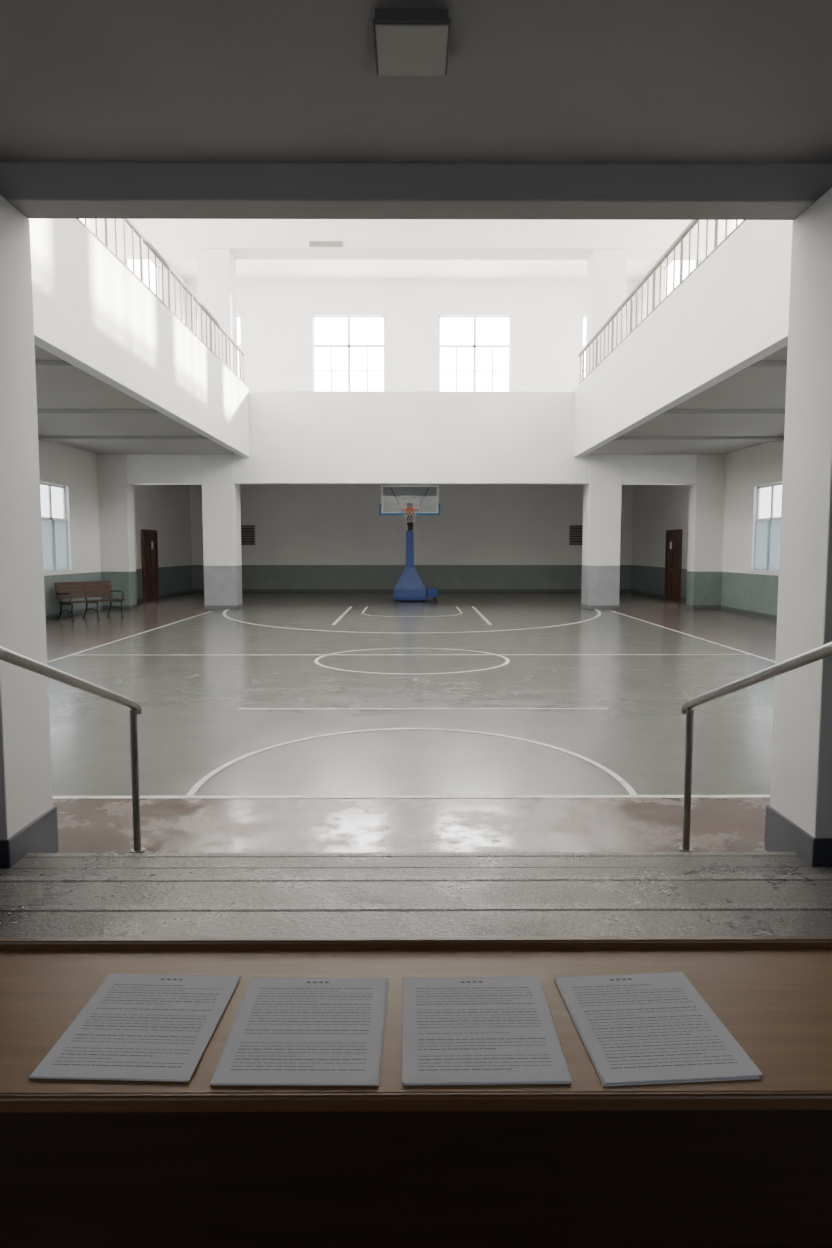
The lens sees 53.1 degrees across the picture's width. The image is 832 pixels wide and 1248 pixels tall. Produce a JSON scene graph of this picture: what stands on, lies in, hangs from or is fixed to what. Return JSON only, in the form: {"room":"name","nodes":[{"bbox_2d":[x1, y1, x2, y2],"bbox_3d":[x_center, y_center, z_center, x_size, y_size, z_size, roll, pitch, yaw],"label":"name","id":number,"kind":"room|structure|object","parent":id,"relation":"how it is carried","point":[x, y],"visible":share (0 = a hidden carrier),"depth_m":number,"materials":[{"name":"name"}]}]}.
{"room":"school gymnasium","nodes":[
{"label":"school gymnasium","id":0,"kind":"room"},
{"bbox_2d":[38,259,191,620],"bbox_3d":[-9.213,-6.142,18.856,0.300,12.350,29.850,0,5,0],"label":"wall","id":1,"kind":"structure","parent":0,"point":[165,509],"depth_m":23.66,"materials":[{"name":"white paint"}]},
{"bbox_2d":[40,482,72,572],"bbox_3d":[-9.139,-2.377,20.526,0.220,2.210,2.600,0,5,0],"label":"window","id":2,"kind":"structure","parent":1,"relation":"in","point":[53,514],"depth_m":21.09,"materials":[{"name":"glass"}]},
{"bbox_2d":[139,259,158,297],"bbox_3d":[-9.179,-10.666,28.112,0.220,3.900,3.600,0,5,0],"label":"window","id":3,"kind":"structure","parent":1,"relation":"in","point":[150,260],"depth_m":29.69,"materials":[{"name":"glass"}]},
{"bbox_2d":[140,529,158,601],"bbox_3d":[-9.040,-2.002,28.342,0.132,2.400,1.500,0,5,0],"label":"door","id":4,"kind":"structure","parent":1,"relation":"in","point":[149,539],"depth_m":28.19,"materials":[{"name":"brown wood"}]},
{"bbox_2d":[29,219,249,456],"bbox_3d":[-4.924,-4.844,13.978,0.470,1.920,19.360,0,5,0],"label":"wall","id":5,"kind":"structure","parent":0,"point":[90,312],"depth_m":13.42,"materials":[{"name":"white paint"}]},
{"bbox_2d":[77,219,245,383],"bbox_3d":[-4.799,-6.284,13.849,0.100,0.970,19.320,0,5,0],"label":"gallery railing","id":6,"kind":"object","parent":5,"relation":"on","point":[135,229],"visible":0.38,"depth_m":16.32,"materials":[{"name":"metal"}]},
{"bbox_2d":[34,344,787,454],"bbox_3d":[-0.093,-4.540,19.019,17.940,0.250,29.300,0,5,0],"label":"ceiling","id":7,"kind":"structure","parent":0,"point":[743,390],"depth_m":17.76,"materials":[{"name":"paint"}]},
{"bbox_2d":[35,360,82,370],"bbox_3d":[-6.964,-3.747,12.054,4.130,0.080,0.350,0,5,0],"label":"beam","id":8,"kind":"structure","parent":7,"relation":"attached to","point":[40,365],"depth_m":11.95,"materials":[{"name":"paint"}]},
{"bbox_2d":[37,409,165,415],"bbox_3d":[-6.984,-4.124,16.237,4.130,0.080,0.350,0,5,0],"label":"beam","id":9,"kind":"structure","parent":7,"relation":"attached to","point":[40,412],"depth_m":16.07,"materials":[{"name":"paint"}]},
{"bbox_2d":[38,436,211,440],"bbox_3d":[-7.003,-4.465,20.022,4.130,0.080,0.350,0,5,0],"label":"beam","id":10,"kind":"structure","parent":7,"relation":"attached to","point":[42,438],"depth_m":19.86,"materials":[{"name":"paint"}]},
{"bbox_2d":[612,436,783,440],"bbox_3d":[6.807,-4.471,20.088,4.130,0.080,0.350,0,5,0],"label":"beam","id":11,"kind":"structure","parent":7,"relation":"attached to","point":[620,438],"depth_m":19.92,"materials":[{"name":"paint"}]},
{"bbox_2d":[657,410,784,416],"bbox_3d":[6.825,-4.130,16.303,4.130,0.080,0.350,0,5,0],"label":"beam","id":12,"kind":"structure","parent":7,"relation":"attached to","point":[669,413],"depth_m":16.13,"materials":[{"name":"paint"}]},
{"bbox_2d":[741,361,786,370],"bbox_3d":[6.846,-3.753,12.120,4.130,0.080,0.350,0,5,0],"label":"beam","id":13,"kind":"structure","parent":7,"relation":"attached to","point":[760,365],"depth_m":11.95,"materials":[{"name":"paint"}]},
{"bbox_2d":[46,592,776,852],"bbox_3d":[-0.075,0.447,15.653,18.540,0.200,37.500,0,5,0],"label":"floor","id":14,"kind":"structure","parent":0,"point":[190,679],"depth_m":8.28,"materials":[{"name":"paint"}]},
{"bbox_2d":[0,195,57,868],"bbox_3d":[-2.481,-0.411,4.394,0.810,3.530,0.580,0,5,0],"label":"column","id":15,"kind":"structure","parent":14,"relation":"on","point":[28,815],"depth_m":4.41,"materials":[{"name":"paint"}]},
{"bbox_2d":[0,162,831,219],"bbox_3d":[-0.022,-2.278,4.388,5.700,0.190,0.250,0,5,0],"label":"beam","id":16,"kind":"structure","parent":15,"relation":"on","point":[38,190],"depth_m":4.27,"materials":[{"name":"paint"}]},
{"bbox_2d":[55,580,124,620],"bbox_3d":[-8.213,-0.605,21.000,0.650,0.935,1.600,3,6,33],"label":"bench","id":17,"kind":"object","parent":14,"relation":"on","point":[97,587],"visible":1,"depth_m":21.01,"materials":[{"name":"brown wood"}]},
{"bbox_2d":[97,454,136,609],"bbox_3d":[-8.677,-2.651,24.178,0.820,4.440,0.600,0,5,0],"label":"pier","id":18,"kind":"object","parent":14,"relation":"on","point":[115,495],"visible":0.88,"depth_m":23.90,"materials":[{"name":"white paint"}]},
{"bbox_2d":[196,248,241,609],"bbox_3d":[-5.668,-5.484,24.088,0.920,10.100,0.900,0,5,0],"label":"column","id":19,"kind":"structure","parent":14,"relation":"on","point":[216,267],"depth_m":23.80,"materials":[{"name":"paint"}]},
{"bbox_2d":[126,454,201,484],"bbox_3d":[-7.197,-4.451,23.983,2.140,0.820,0.480,0,5,0],"label":"cross beam","id":20,"kind":"structure","parent":19,"relation":"attached to","point":[142,469],"depth_m":23.75,"materials":[{"name":"white paint"}]},
{"bbox_2d":[89,219,733,259],"bbox_3d":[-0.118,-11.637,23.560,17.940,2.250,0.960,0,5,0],"label":"ceiling","id":21,"kind":"structure","parent":19,"relation":"on","point":[247,239],"depth_m":23.16,"materials":[{"name":"paint"}]},
{"bbox_2d":[309,241,342,246],"bbox_3d":[-2.505,-10.569,23.137,0.920,0.140,0.052,0,5,0],"label":"wall vent","id":22,"kind":"object","parent":21,"relation":"attached to","point":[311,243],"visible":1,"depth_m":23.12,"materials":[{"name":"metal"}]},
{"bbox_2d":[380,485,439,600],"bbox_3d":[-0.204,-2.650,27.728,1.940,3.800,2.890,0,5,0],"label":"basketball hoop","id":23,"kind":"object","parent":14,"relation":"on","point":[409,586],"visible":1,"depth_m":27.75,"materials":[{"name":"blue paint"}]},
{"bbox_2d":[47,607,774,798],"bbox_3d":[-0.074,0.347,15.608,11.370,0.001,19.573,0,5,0],"label":"court lines","id":24,"kind":"object","parent":14,"relation":"on","point":[633,794],"visible":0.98,"depth_m":5.92,"materials":[{"name":"paint"}]},
{"bbox_2d":[0,852,831,937],"bbox_3d":[-0.003,1.488,0.803,8.400,0.392,7.332,0,5,0],"label":"steps","id":25,"kind":"structure","parent":14,"relation":"on","point":[374,894],"depth_m":3.62,"materials":[{"name":"concrete"}]},
{"bbox_2d":[0,646,144,852],"bbox_3d":[-1.611,0.613,3.685,0.080,1.618,2.361,0,5,0],"label":"stair handrail","id":26,"kind":"object","parent":25,"relation":"on","point":[7,655],"visible":0.94,"depth_m":4.45,"materials":[{"name":"metal"}]},
{"bbox_2d":[0,936,831,1247],"bbox_3d":[-0.006,0.903,1.275,1.900,0.686,0.413,0,5,0],"label":"desk","id":27,"kind":"object","parent":25,"relation":"on","point":[584,1162],"visible":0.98,"depth_m":1.09,"materials":[{"name":"brown wood"}]},
{"bbox_2d":[29,973,240,1081],"bbox_3d":[-0.391,0.575,1.204,0.214,0.003,0.265,0,5,2],"label":"paper stack","id":28,"kind":"object","parent":27,"relation":"on","point":[134,1027],"visible":1,"depth_m":1.18,"materials":[{"name":"white paper"}]},
{"bbox_2d":[210,977,388,1085],"bbox_3d":[-0.154,0.576,1.194,0.220,0.003,0.269,0,5,0],"label":"paper stack","id":29,"kind":"object","parent":27,"relation":"on","point":[285,1030],"visible":1,"depth_m":1.17,"materials":[{"name":"white paper"}]},
{"bbox_2d":[402,977,571,1084],"bbox_3d":[0.089,0.576,1.196,0.220,0.003,0.265,0,5,-1],"label":"paper stack","id":30,"kind":"object","parent":27,"relation":"on","point":[456,1030],"visible":1,"depth_m":1.17,"materials":[{"name":"white paper"}]},
{"bbox_2d":[554,972,762,1085],"bbox_3d":[0.335,0.575,1.202,0.214,0.003,0.269,0,5,-4],"label":"paper stack","id":31,"kind":"object","parent":27,"relation":"on","point":[648,1028],"visible":1,"depth_m":1.17,"materials":[{"name":"white paper"}]},
{"bbox_2d":[679,642,831,851],"bbox_3d":[1.577,0.611,3.700,0.080,1.618,2.361,0,5,0],"label":"stair handrail","id":32,"kind":"object","parent":25,"relation":"on","point":[823,651],"visible":0.93,"depth_m":4.36,"materials":[{"name":"metal"}]},
{"bbox_2d":[581,249,626,609],"bbox_3d":[5.432,-5.489,24.141,0.920,10.100,0.900,0,5,0],"label":"column","id":33,"kind":"structure","parent":14,"relation":"on","point":[606,268],"depth_m":23.85,"materials":[{"name":"paint"}]},
{"bbox_2d":[622,455,696,484],"bbox_3d":[6.963,-4.457,24.051,2.140,0.820,0.480,0,5,0],"label":"cross beam","id":34,"kind":"structure","parent":33,"relation":"attached to","point":[636,469],"depth_m":23.82,"materials":[{"name":"white paint"}]},
{"bbox_2d":[686,454,725,609],"bbox_3d":[8.443,-2.658,24.260,0.820,4.440,0.600,0,5,0],"label":"pier","id":35,"kind":"object","parent":14,"relation":"on","point":[706,497],"visible":0.89,"depth_m":24.00,"materials":[{"name":"white paint"}]},
{"bbox_2d":[764,188,831,866],"bbox_3d":[2.439,-0.413,4.418,0.810,3.530,0.580,0,5,0],"label":"column","id":36,"kind":"structure","parent":14,"relation":"on","point":[798,820],"depth_m":4.37,"materials":[{"name":"paint"}]},
{"bbox_2d":[185,280,637,591],"bbox_3d":[-0.164,-7.473,33.614,17.940,12.350,0.300,0,5,0],"label":"wall","id":37,"kind":"structure","parent":0,"point":[309,537],"depth_m":33.68,"materials":[{"name":"white paint"}]},
{"bbox_2d":[237,316,241,379],"bbox_3d":[-7.803,-10.724,33.204,1.720,3.100,0.220,0,5,0],"label":"window","id":38,"kind":"structure","parent":37,"relation":"in","point":[240,345],"depth_m":33.20,"materials":[{"name":"glass"}]},
{"bbox_2d":[241,525,254,544],"bbox_3d":[-6.923,-3.604,33.750,0.780,0.820,0.060,0,5,0],"label":"air vent","id":39,"kind":"object","parent":37,"relation":"in","point":[247,531],"visible":0.66,"depth_m":33.75,"materials":[{"name":"metal"}]},
{"bbox_2d":[313,316,384,390],"bbox_3d":[-2.674,-10.726,33.229,2.880,3.100,0.220,0,5,0],"label":"window","id":40,"kind":"structure","parent":37,"relation":"in","point":[348,346],"depth_m":33.26,"materials":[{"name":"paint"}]},
{"bbox_2d":[439,316,510,391],"bbox_3d":[2.346,-10.728,33.253,2.880,3.100,0.220,0,5,0],"label":"window","id":41,"kind":"structure","parent":37,"relation":"in","point":[474,346],"depth_m":33.28,"materials":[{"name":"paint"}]},
{"bbox_2d":[569,525,582,544],"bbox_3d":[6.597,-3.610,33.815,0.720,0.820,0.060,0,5,0],"label":"air vent","id":42,"kind":"object","parent":37,"relation":"in","point":[575,531],"visible":0.62,"depth_m":33.81,"materials":[{"name":"metal"}]},
{"bbox_2d":[581,316,585,380],"bbox_3d":[7.476,-10.730,33.277,1.720,3.100,0.220,0,5,0],"label":"window","id":43,"kind":"structure","parent":37,"relation":"in","point":[583,346],"depth_m":33.24,"materials":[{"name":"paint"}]},
{"bbox_2d":[233,391,589,483],"bbox_3d":[-0.117,-5.326,23.888,10.180,2.580,0.380,0,5,0],"label":"wall","id":44,"kind":"structure","parent":0,"point":[296,437],"depth_m":23.70,"materials":[{"name":"white paint"}]},
{"bbox_2d":[168,259,654,279],"bbox_3d":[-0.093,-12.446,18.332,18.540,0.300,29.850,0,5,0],"label":"beam","id":45,"kind":"structure","parent":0,"point":[245,269],"depth_m":31.68,"materials":[{"name":"paint"}]},
{"bbox_2d":[0,0,831,162],"bbox_3d":[-0.003,-2.133,0.435,8.800,0.230,7.650,0,5,0],"label":"ceiling","id":46,"kind":"structure","parent":0,"point":[525,81],"depth_m":3.54,"materials":[{"name":"white paint"}]},
{"bbox_2d":[373,9,450,75],"bbox_3d":[-0.016,-2.236,3.207,0.286,0.062,0.340,0,5,0],"label":"ceiling lamp","id":47,"kind":"object","parent":46,"relation":"attached to","point":[407,42],"depth_m":3.14,"materials":[{"name":"white plastic"}]},
{"bbox_2d":[0,161,831,163],"bbox_3d":[-0.022,-4.818,4.159,17.940,12.350,0.250,0,5,0],"label":"wall","id":48,"kind":"structure","parent":0,"point":[0,161],"depth_m":4.26,"materials":[{"name":"white paint"}]},
{"bbox_2d":[574,220,792,456],"bbox_3d":[4.786,-4.848,14.024,0.470,1.920,19.360,0,5,0],"label":"wall","id":49,"kind":"structure","parent":0,"point":[731,313],"depth_m":13.33,"materials":[{"name":"white paint"}]},
{"bbox_2d":[578,220,745,383],"bbox_3d":[4.661,-6.288,13.894,0.100,0.970,19.320,0,5,0],"label":"gallery railing","id":50,"kind":"object","parent":49,"relation":"on","point":[680,238],"visible":0.38,"depth_m":16.27,"materials":[{"name":"metal"}]},
{"bbox_2d":[631,260,783,619],"bbox_3d":[9.027,-6.150,18.943,0.300,12.350,29.850,0,5,0],"label":"wall","id":51,"kind":"structure","parent":0,"point":[657,509],"depth_m":23.65,"materials":[{"name":"white paint"}]},
{"bbox_2d":[664,529,682,601],"bbox_3d":[8.767,-2.010,28.427,0.132,2.400,1.500,0,5,0],"label":"door","id":52,"kind":"structure","parent":51,"relation":"in","point":[673,547],"depth_m":28.30,"materials":[{"name":"brown wood"}]},
{"bbox_2d":[664,260,683,297],"bbox_3d":[8.901,-10.674,28.199,0.220,3.900,3.600,0,5,0],"label":"window","id":53,"kind":"structure","parent":51,"relation":"in","point":[671,261],"depth_m":29.79,"materials":[{"name":"glass"}]},
{"bbox_2d":[750,482,781,572],"bbox_3d":[8.941,-2.385,20.612,0.220,2.210,2.600,0,5,0],"label":"window","id":54,"kind":"structure","parent":51,"relation":"in","point":[768,523],"depth_m":21.15,"materials":[{"name":"glass"}]}
]}

